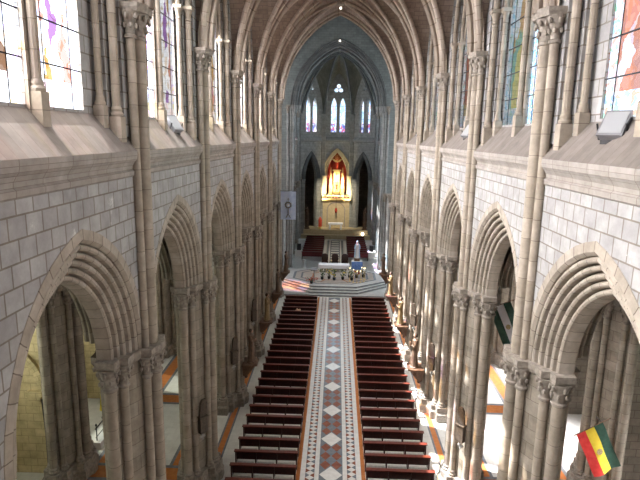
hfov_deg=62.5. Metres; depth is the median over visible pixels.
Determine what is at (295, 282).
platform
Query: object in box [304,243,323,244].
bench
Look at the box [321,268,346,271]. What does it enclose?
altar
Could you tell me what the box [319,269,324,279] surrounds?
flower arrangement
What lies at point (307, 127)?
window
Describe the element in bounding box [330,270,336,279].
flower arrangement
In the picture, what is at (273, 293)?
shelf
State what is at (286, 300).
wooden pew
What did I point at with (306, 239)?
bench
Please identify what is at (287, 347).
wooden pew
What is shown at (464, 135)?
floodlight
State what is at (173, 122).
floodlight
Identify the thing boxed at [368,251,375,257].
block
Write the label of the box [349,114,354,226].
trim
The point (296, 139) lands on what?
wall
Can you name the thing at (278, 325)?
wooden pew
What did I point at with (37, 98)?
window
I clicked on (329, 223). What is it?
altar table
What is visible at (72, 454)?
stone pier
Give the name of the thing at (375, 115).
trim
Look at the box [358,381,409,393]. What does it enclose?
wooden pew
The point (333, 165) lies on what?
wall niche
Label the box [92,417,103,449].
altar rail
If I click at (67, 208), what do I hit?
wall
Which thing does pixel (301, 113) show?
trim
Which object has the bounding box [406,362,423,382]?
console
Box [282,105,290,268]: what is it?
stone pier
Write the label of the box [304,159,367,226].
wall
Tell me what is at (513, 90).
wall
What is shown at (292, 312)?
wooden pew
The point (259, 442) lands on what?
wooden pew
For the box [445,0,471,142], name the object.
window
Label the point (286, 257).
saint statue
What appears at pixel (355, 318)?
wooden pew
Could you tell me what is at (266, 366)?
wooden pew
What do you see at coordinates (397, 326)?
shelf
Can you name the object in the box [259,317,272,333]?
console
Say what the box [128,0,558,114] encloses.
ceiling
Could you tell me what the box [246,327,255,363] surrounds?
saint statue
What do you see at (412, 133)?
window
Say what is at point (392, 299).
console
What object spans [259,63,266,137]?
window
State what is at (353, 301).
wooden pew
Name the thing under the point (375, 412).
wooden pew
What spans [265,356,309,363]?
wooden pew
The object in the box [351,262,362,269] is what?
drape
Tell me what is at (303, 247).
bench
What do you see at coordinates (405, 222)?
stone pier
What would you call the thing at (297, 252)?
block
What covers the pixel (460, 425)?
plaque
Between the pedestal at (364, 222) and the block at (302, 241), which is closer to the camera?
the block at (302, 241)
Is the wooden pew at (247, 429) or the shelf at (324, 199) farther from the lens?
the shelf at (324, 199)
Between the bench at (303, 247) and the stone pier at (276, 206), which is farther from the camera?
the bench at (303, 247)
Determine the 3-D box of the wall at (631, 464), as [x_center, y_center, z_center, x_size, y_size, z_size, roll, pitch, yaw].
[14.426,2.907,27.973,3.250,14.000,42.200,1,11,2]
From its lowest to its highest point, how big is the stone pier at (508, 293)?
8.900 m
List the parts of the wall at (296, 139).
arch moulding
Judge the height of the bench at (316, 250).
0.990 m
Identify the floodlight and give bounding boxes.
[167,115,183,134]
[460,124,468,139]
[596,110,632,143]
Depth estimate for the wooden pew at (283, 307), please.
44.42 m
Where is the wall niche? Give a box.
[327,153,345,192]
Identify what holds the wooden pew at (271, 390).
on the floor at (331, 445)
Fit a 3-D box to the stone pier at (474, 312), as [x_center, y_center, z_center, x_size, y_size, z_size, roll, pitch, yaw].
[6.326,1.902,21.573,1.971,18.160,3.348,1,11,2]
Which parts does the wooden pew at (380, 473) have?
seat, rail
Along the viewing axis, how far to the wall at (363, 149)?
74.31 m
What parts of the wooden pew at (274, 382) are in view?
rail, seat, backrest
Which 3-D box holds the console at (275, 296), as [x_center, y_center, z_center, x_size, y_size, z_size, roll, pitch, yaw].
[-3.482,4.734,43.257,0.840,1.010,1.120,1,11,2]
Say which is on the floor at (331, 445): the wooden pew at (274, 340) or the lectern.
the wooden pew at (274, 340)
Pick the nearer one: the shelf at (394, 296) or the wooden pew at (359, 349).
the wooden pew at (359, 349)
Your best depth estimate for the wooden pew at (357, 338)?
38.15 m
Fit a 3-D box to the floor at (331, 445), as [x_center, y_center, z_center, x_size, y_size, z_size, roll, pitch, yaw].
[1.055,7.015,42.125,33.000,0.009,89.000,1,11,2]
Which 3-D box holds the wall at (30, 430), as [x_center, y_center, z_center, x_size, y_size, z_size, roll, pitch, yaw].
[-12.905,2.265,28.764,3.250,14.000,42.200,1,11,2]
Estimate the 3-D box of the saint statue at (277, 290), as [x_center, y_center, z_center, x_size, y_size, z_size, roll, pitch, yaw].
[-3.406,3.282,42.970,0.597,1.952,0.680,1,11,2]
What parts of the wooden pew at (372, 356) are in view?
backrest, rail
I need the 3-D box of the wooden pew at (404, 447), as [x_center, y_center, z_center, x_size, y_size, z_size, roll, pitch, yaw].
[3.545,9.950,25.126,2.997,0.900,0.585,1,11,1]
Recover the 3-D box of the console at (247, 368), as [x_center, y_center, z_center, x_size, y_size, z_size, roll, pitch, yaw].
[-3.930,7.350,29.919,0.840,1.010,1.120,1,11,2]
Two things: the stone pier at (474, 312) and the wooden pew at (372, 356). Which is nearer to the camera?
the stone pier at (474, 312)
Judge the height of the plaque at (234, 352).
1.902 m
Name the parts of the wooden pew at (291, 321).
rail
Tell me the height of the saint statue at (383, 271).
1.952 m
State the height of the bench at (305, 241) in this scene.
0.990 m
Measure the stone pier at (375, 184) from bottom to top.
18.160 m
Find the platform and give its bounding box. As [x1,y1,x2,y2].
[282,238,385,297]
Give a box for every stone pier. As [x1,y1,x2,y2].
[36,284,98,479]
[91,1,166,479]
[156,260,176,359]
[170,47,223,479]
[212,70,248,415]
[242,83,264,357]
[260,92,275,322]
[272,99,283,297]
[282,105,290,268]
[290,113,296,254]
[295,111,300,243]
[372,112,379,245]
[375,113,382,256]
[380,106,391,271]
[384,101,400,300]
[391,94,411,325]
[401,86,429,361]
[415,73,459,422]
[437,51,500,479]
[491,269,515,369]
[497,6,580,479]
[566,299,639,479]
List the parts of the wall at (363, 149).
arch moulding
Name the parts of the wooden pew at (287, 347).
rail, backrest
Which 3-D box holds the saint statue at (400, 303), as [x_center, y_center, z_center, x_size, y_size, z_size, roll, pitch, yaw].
[5.506,4.806,36.032,0.583,1.952,0.673,-1,11,-10]
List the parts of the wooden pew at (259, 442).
backrest, rail, seat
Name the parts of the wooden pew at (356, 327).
rail, backrest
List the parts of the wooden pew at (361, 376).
backrest, rail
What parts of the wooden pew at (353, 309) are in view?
backrest, rail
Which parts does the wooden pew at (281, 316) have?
rail, backrest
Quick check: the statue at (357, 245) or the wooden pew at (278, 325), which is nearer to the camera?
the wooden pew at (278, 325)
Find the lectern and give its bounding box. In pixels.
[311,268,316,280]
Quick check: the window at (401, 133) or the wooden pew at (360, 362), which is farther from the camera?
the window at (401, 133)
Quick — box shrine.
[322,156,350,197]
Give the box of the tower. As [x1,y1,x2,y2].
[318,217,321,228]
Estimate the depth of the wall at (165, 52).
46.59 m
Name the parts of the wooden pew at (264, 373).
rail, seat, backrest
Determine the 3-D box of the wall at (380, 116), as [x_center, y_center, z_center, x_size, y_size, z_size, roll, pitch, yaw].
[7.944,-14.787,61.884,1.200,17.200,13.600,1,11,2]
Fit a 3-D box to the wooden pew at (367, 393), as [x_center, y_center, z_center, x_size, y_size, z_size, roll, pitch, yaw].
[3.716,8.953,30.213,2.997,0.900,0.585,1,11,1]
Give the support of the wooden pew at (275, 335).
on the floor at (331, 445)
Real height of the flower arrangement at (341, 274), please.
1.071 m
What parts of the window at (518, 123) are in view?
pane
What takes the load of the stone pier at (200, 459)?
on the floor at (331, 445)
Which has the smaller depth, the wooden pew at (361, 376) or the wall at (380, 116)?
the wooden pew at (361, 376)
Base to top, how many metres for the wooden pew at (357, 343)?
0.900 m
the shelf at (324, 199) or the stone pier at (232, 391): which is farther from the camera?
the shelf at (324, 199)
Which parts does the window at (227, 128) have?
pane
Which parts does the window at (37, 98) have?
pane, pane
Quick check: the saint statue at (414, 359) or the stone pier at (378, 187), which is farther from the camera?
the stone pier at (378, 187)
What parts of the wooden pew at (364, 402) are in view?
seat, backrest, rail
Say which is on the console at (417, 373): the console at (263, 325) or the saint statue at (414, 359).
the saint statue at (414, 359)
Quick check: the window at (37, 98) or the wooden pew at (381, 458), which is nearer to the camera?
the window at (37, 98)
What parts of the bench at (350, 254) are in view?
backrest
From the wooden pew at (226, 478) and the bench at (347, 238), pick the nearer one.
the wooden pew at (226, 478)
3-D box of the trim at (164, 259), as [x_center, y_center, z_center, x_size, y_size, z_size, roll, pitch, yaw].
[-7.966,-1.365,27.886,4.340,3.433,42.480,1,11,2]
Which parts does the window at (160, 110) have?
pane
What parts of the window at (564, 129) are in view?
pane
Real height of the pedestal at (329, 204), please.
4.320 m
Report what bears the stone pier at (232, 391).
on the floor at (331, 445)
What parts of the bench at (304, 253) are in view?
backrest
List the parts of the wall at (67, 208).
sill, arch moulding, sill, sill, sill, sill, sill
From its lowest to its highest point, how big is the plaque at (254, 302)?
1.902 m
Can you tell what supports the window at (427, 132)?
in the wall at (589, 250)
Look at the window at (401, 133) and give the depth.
45.91 m
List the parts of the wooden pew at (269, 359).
rail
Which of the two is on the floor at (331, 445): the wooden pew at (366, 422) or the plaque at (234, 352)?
the wooden pew at (366, 422)
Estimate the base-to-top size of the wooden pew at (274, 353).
0.900 m
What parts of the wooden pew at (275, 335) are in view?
rail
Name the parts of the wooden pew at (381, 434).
seat, rail, backrest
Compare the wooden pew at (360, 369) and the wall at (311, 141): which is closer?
the wooden pew at (360, 369)
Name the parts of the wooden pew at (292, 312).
backrest, rail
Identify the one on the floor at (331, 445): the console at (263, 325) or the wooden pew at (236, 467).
the wooden pew at (236, 467)
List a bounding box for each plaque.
[197,398,208,439]
[230,337,238,369]
[251,299,256,325]
[410,303,416,329]
[428,343,435,375]
[455,406,466,448]
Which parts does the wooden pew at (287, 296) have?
backrest, rail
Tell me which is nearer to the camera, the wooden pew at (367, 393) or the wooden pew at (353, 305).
the wooden pew at (367, 393)
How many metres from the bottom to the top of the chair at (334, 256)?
1.470 m
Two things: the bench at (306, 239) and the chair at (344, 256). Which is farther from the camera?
the bench at (306, 239)
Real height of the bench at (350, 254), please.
0.990 m
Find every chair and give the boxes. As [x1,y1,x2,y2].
[321,253,327,262]
[332,254,337,262]
[342,254,347,262]
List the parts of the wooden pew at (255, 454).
rail, backrest, seat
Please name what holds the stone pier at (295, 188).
on the floor at (331, 445)
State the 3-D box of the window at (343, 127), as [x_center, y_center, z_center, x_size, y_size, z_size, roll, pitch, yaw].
[2.618,-18.780,75.164,2.020,6.720,0.064,1,11,2]
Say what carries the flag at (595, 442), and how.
attached to the stone pier at (614, 345)
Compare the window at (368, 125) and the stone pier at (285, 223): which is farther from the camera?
the window at (368, 125)
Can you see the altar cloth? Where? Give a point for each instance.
(320, 265)
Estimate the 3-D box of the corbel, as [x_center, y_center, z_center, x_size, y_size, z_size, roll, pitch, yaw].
[-12.308,6.762,22.800,0.700,0.500,0.210,1,11,2]
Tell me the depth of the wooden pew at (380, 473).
22.90 m
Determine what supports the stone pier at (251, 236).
on the floor at (331, 445)
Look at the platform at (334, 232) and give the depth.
75.36 m
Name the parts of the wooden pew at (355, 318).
rail, backrest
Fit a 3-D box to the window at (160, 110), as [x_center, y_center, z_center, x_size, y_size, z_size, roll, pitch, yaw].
[-5.015,-8.184,16.508,0.651,10.151,5.568,1,11,2]
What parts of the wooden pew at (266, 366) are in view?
rail, backrest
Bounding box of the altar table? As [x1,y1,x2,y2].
[328,222,342,229]
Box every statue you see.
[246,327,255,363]
[263,293,270,321]
[275,269,281,292]
[283,250,288,271]
[305,207,308,219]
[354,241,359,258]
[380,253,385,273]
[387,272,393,295]
[396,297,403,325]
[409,333,418,368]
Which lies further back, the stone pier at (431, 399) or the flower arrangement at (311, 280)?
the flower arrangement at (311, 280)
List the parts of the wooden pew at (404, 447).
seat, backrest, rail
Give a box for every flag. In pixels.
[494,299,514,345]
[574,417,620,476]
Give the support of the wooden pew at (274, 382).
on the floor at (331, 445)
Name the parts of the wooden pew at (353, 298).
backrest, rail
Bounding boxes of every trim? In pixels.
[25,354,41,391]
[67,226,212,343]
[299,113,301,237]
[320,114,326,219]
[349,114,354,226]
[370,114,376,239]
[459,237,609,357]
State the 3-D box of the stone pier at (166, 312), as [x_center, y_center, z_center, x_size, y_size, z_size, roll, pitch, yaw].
[-10.530,3.423,36.303,1.971,8.900,3.348,1,11,2]
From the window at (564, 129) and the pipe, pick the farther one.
the pipe
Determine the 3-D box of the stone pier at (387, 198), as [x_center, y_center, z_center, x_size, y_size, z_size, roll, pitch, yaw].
[7.512,-5.024,56.880,1.971,18.160,3.348,1,11,2]
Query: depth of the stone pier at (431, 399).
27.99 m
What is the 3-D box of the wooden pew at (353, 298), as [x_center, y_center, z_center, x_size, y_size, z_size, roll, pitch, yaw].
[4.296,5.560,47.505,2.997,0.900,0.585,1,11,1]
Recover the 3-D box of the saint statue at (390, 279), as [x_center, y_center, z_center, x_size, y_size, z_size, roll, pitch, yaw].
[5.728,3.497,42.706,0.597,1.952,0.680,1,11,2]
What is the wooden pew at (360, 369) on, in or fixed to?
on the floor at (331, 445)
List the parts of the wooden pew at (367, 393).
backrest, rail, seat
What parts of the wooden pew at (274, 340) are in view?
rail, backrest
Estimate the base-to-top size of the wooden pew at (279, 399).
0.900 m
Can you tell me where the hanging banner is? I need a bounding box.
[281,191,296,219]
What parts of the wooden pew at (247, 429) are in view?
rail, backrest, seat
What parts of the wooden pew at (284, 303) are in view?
rail, backrest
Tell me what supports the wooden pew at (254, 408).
on the floor at (331, 445)
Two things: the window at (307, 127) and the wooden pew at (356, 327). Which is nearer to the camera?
the wooden pew at (356, 327)
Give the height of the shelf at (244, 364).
0.100 m
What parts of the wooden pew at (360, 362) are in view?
rail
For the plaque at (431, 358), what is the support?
attached to the stone pier at (431, 399)
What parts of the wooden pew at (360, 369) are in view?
backrest, rail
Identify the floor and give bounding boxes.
[16,281,581,479]
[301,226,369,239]
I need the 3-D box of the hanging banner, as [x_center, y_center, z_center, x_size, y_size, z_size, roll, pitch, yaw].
[-2.868,-3.135,47.719,1.500,2.629,0.139,1,11,2]
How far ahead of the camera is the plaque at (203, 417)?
21.90 m
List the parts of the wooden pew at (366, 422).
seat, backrest, rail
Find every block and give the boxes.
[295,249,301,255]
[298,239,305,245]
[365,240,371,247]
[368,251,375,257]
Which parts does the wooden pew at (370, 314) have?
rail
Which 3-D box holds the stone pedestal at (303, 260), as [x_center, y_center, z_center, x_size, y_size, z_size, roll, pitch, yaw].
[-1.776,2.613,58.282,0.480,0.950,0.480,6,12,24]
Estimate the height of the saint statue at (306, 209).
1.901 m
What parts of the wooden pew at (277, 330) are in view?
rail, backrest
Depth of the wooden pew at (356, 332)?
39.20 m
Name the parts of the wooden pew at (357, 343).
backrest, rail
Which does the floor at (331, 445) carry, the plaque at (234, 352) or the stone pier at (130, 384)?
the stone pier at (130, 384)
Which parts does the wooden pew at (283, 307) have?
rail, backrest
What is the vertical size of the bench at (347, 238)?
0.990 m
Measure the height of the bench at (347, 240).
0.990 m
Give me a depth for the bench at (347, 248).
64.40 m
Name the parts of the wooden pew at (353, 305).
rail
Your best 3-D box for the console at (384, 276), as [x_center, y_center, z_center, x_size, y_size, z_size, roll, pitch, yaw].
[5.976,3.642,49.659,0.840,1.010,1.120,1,11,2]
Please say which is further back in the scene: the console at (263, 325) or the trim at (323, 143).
the trim at (323, 143)
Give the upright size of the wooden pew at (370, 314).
0.900 m
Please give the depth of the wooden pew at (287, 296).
47.49 m
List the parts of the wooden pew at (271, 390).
rail, backrest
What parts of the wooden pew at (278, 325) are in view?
rail, backrest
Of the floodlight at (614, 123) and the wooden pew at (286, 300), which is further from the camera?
the wooden pew at (286, 300)
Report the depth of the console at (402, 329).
36.02 m
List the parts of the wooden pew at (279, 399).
rail, seat, backrest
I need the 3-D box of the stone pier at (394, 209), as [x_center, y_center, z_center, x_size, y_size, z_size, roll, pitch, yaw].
[7.222,-3.331,48.249,1.971,18.160,3.348,1,11,2]
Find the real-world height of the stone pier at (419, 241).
18.160 m
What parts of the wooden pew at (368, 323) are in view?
backrest, rail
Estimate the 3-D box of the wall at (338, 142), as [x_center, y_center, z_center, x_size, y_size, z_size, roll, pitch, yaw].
[2.495,-12.034,76.407,4.280,24.200,0.730,1,11,2]
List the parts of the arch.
arch moulding, arch moulding, arch moulding, arch moulding, arch moulding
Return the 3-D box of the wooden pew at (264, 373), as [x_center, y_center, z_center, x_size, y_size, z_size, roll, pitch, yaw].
[-2.180,8.410,32.435,2.910,0.900,0.585,1,11,2]
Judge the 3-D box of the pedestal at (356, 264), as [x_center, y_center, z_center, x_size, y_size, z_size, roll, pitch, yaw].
[4.032,2.649,57.768,1.200,1.280,1.000,1,11,2]
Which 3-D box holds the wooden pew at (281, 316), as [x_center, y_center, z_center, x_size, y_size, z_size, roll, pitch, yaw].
[-1.839,6.422,42.572,2.910,0.900,0.585,1,11,2]
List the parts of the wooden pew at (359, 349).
rail, backrest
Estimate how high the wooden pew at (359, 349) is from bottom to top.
0.900 m
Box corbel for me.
[25,390,41,402]
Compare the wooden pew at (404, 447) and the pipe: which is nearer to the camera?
the pipe
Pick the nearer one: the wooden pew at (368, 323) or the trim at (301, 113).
the wooden pew at (368, 323)
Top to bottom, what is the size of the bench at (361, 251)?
0.990 m
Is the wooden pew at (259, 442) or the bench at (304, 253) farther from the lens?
the bench at (304, 253)
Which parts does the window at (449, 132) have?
pane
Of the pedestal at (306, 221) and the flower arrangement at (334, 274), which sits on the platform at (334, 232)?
the pedestal at (306, 221)
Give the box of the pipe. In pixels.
[41,399,47,462]
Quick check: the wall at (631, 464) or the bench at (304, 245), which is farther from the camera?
the bench at (304, 245)
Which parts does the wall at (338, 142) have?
arch moulding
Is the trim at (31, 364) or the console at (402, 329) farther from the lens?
the console at (402, 329)
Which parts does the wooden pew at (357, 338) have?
rail, backrest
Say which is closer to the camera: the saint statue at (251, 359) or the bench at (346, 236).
the saint statue at (251, 359)
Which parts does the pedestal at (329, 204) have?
arch frame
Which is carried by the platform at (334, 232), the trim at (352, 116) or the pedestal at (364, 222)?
the pedestal at (364, 222)
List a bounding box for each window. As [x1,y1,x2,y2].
[0,0,126,141]
[145,0,196,139]
[208,0,231,138]
[240,33,252,138]
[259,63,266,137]
[272,83,276,137]
[306,105,314,131]
[331,106,344,131]
[360,119,369,132]
[399,84,404,139]
[409,69,418,140]
[423,35,438,141]
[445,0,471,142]
[481,0,538,145]
[553,0,639,149]
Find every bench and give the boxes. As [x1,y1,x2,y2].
[302,249,322,253]
[302,251,321,258]
[303,247,322,248]
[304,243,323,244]
[304,245,322,246]
[305,241,323,248]
[306,237,323,238]
[306,239,323,240]
[346,236,363,238]
[346,238,364,241]
[346,240,364,246]
[347,242,365,243]
[347,248,366,251]
[347,250,367,254]
[348,252,367,260]
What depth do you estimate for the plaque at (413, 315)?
34.92 m
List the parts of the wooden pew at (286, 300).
rail, backrest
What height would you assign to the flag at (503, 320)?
2.316 m
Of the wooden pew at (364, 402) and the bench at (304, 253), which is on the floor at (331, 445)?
the wooden pew at (364, 402)
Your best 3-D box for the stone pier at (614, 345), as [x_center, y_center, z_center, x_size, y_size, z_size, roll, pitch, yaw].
[11.992,6.580,22.300,1.971,8.900,3.348,1,11,2]
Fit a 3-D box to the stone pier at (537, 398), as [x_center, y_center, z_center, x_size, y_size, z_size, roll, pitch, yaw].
[6.103,3.211,14.903,1.971,18.160,3.348,1,11,2]
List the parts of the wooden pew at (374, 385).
rail, backrest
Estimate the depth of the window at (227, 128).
25.59 m
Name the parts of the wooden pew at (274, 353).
rail, backrest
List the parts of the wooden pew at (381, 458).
seat, rail, backrest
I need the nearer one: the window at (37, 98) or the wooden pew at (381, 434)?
the window at (37, 98)
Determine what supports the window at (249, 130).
in the wall at (67, 208)
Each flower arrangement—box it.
[305,277,317,283]
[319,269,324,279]
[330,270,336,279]
[340,269,346,279]
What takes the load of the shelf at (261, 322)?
attached to the console at (263, 325)
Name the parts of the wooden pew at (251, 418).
seat, backrest, rail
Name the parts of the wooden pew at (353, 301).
rail, backrest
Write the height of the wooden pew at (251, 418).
0.900 m
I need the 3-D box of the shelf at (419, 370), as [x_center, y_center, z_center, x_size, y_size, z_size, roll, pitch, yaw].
[5.312,7.121,29.564,0.840,0.100,1.120,1,11,2]
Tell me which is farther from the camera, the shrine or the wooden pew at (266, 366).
the shrine
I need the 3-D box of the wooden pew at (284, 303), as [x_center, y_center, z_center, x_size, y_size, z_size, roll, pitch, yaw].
[-1.736,5.818,45.650,2.910,0.900,0.585,1,11,2]
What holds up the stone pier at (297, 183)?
on the floor at (331, 445)
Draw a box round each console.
[241,357,258,377]
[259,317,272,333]
[272,290,282,303]
[281,269,289,280]
[379,272,388,283]
[385,293,396,306]
[394,321,407,337]
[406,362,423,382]
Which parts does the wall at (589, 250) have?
sill, sill, sill, sill, sill, arch moulding, sill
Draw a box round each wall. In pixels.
[0,0,278,479]
[16,329,100,472]
[160,0,240,274]
[295,137,297,180]
[300,77,322,233]
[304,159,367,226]
[325,74,350,194]
[351,78,374,235]
[377,116,380,182]
[395,0,639,374]
[436,0,525,281]
[568,348,639,479]
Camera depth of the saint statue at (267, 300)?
36.18 m
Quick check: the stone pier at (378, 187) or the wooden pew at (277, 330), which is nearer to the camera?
the wooden pew at (277, 330)
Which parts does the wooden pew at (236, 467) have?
rail, seat, backrest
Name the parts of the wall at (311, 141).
arch moulding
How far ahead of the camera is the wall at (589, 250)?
13.12 m
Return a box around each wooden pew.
[225,477,290,479]
[229,462,295,479]
[234,449,297,469]
[238,436,299,456]
[242,424,300,441]
[246,414,302,431]
[249,404,303,421]
[252,394,304,409]
[255,386,305,399]
[258,378,306,391]
[260,370,307,382]
[263,363,308,374]
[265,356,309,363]
[267,350,310,364]
[269,344,310,357]
[271,338,311,350]
[273,333,312,338]
[274,328,313,340]
[276,323,313,333]
[277,319,314,323]
[279,314,314,325]
[280,310,315,315]
[282,306,315,317]
[283,302,316,307]
[284,298,316,309]
[285,295,317,298]
[351,297,384,306]
[352,300,385,304]
[352,304,386,308]
[352,308,387,317]
[352,312,388,316]
[353,316,389,323]
[353,321,391,331]
[354,325,392,330]
[354,330,394,341]
[354,335,395,341]
[355,341,397,352]
[355,346,399,356]
[356,353,400,365]
[356,359,402,366]
[357,366,404,379]
[358,373,407,387]
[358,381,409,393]
[359,389,411,404]
[360,398,414,413]
[360,407,417,420]
[361,417,420,432]
[362,429,423,444]
[363,441,427,456]
[364,453,430,471]
[366,468,435,479]
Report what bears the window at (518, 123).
in the wall at (589, 250)
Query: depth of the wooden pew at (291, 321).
41.40 m
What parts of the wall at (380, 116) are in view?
arch moulding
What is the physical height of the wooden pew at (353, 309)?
0.900 m
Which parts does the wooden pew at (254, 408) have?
rail, backrest, seat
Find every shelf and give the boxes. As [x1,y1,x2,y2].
[241,357,258,366]
[259,317,272,323]
[272,290,282,294]
[322,198,350,200]
[385,293,396,297]
[394,321,407,327]
[406,362,423,372]
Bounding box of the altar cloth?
[318,263,348,268]
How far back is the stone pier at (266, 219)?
41.70 m
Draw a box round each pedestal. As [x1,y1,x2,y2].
[302,259,305,267]
[304,220,309,228]
[322,198,350,226]
[351,259,362,270]
[362,221,366,229]
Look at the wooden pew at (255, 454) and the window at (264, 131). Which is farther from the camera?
the window at (264, 131)
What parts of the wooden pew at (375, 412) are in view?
seat, backrest, rail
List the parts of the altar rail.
rail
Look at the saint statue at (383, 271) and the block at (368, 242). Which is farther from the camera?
the block at (368, 242)
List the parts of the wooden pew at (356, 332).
backrest, rail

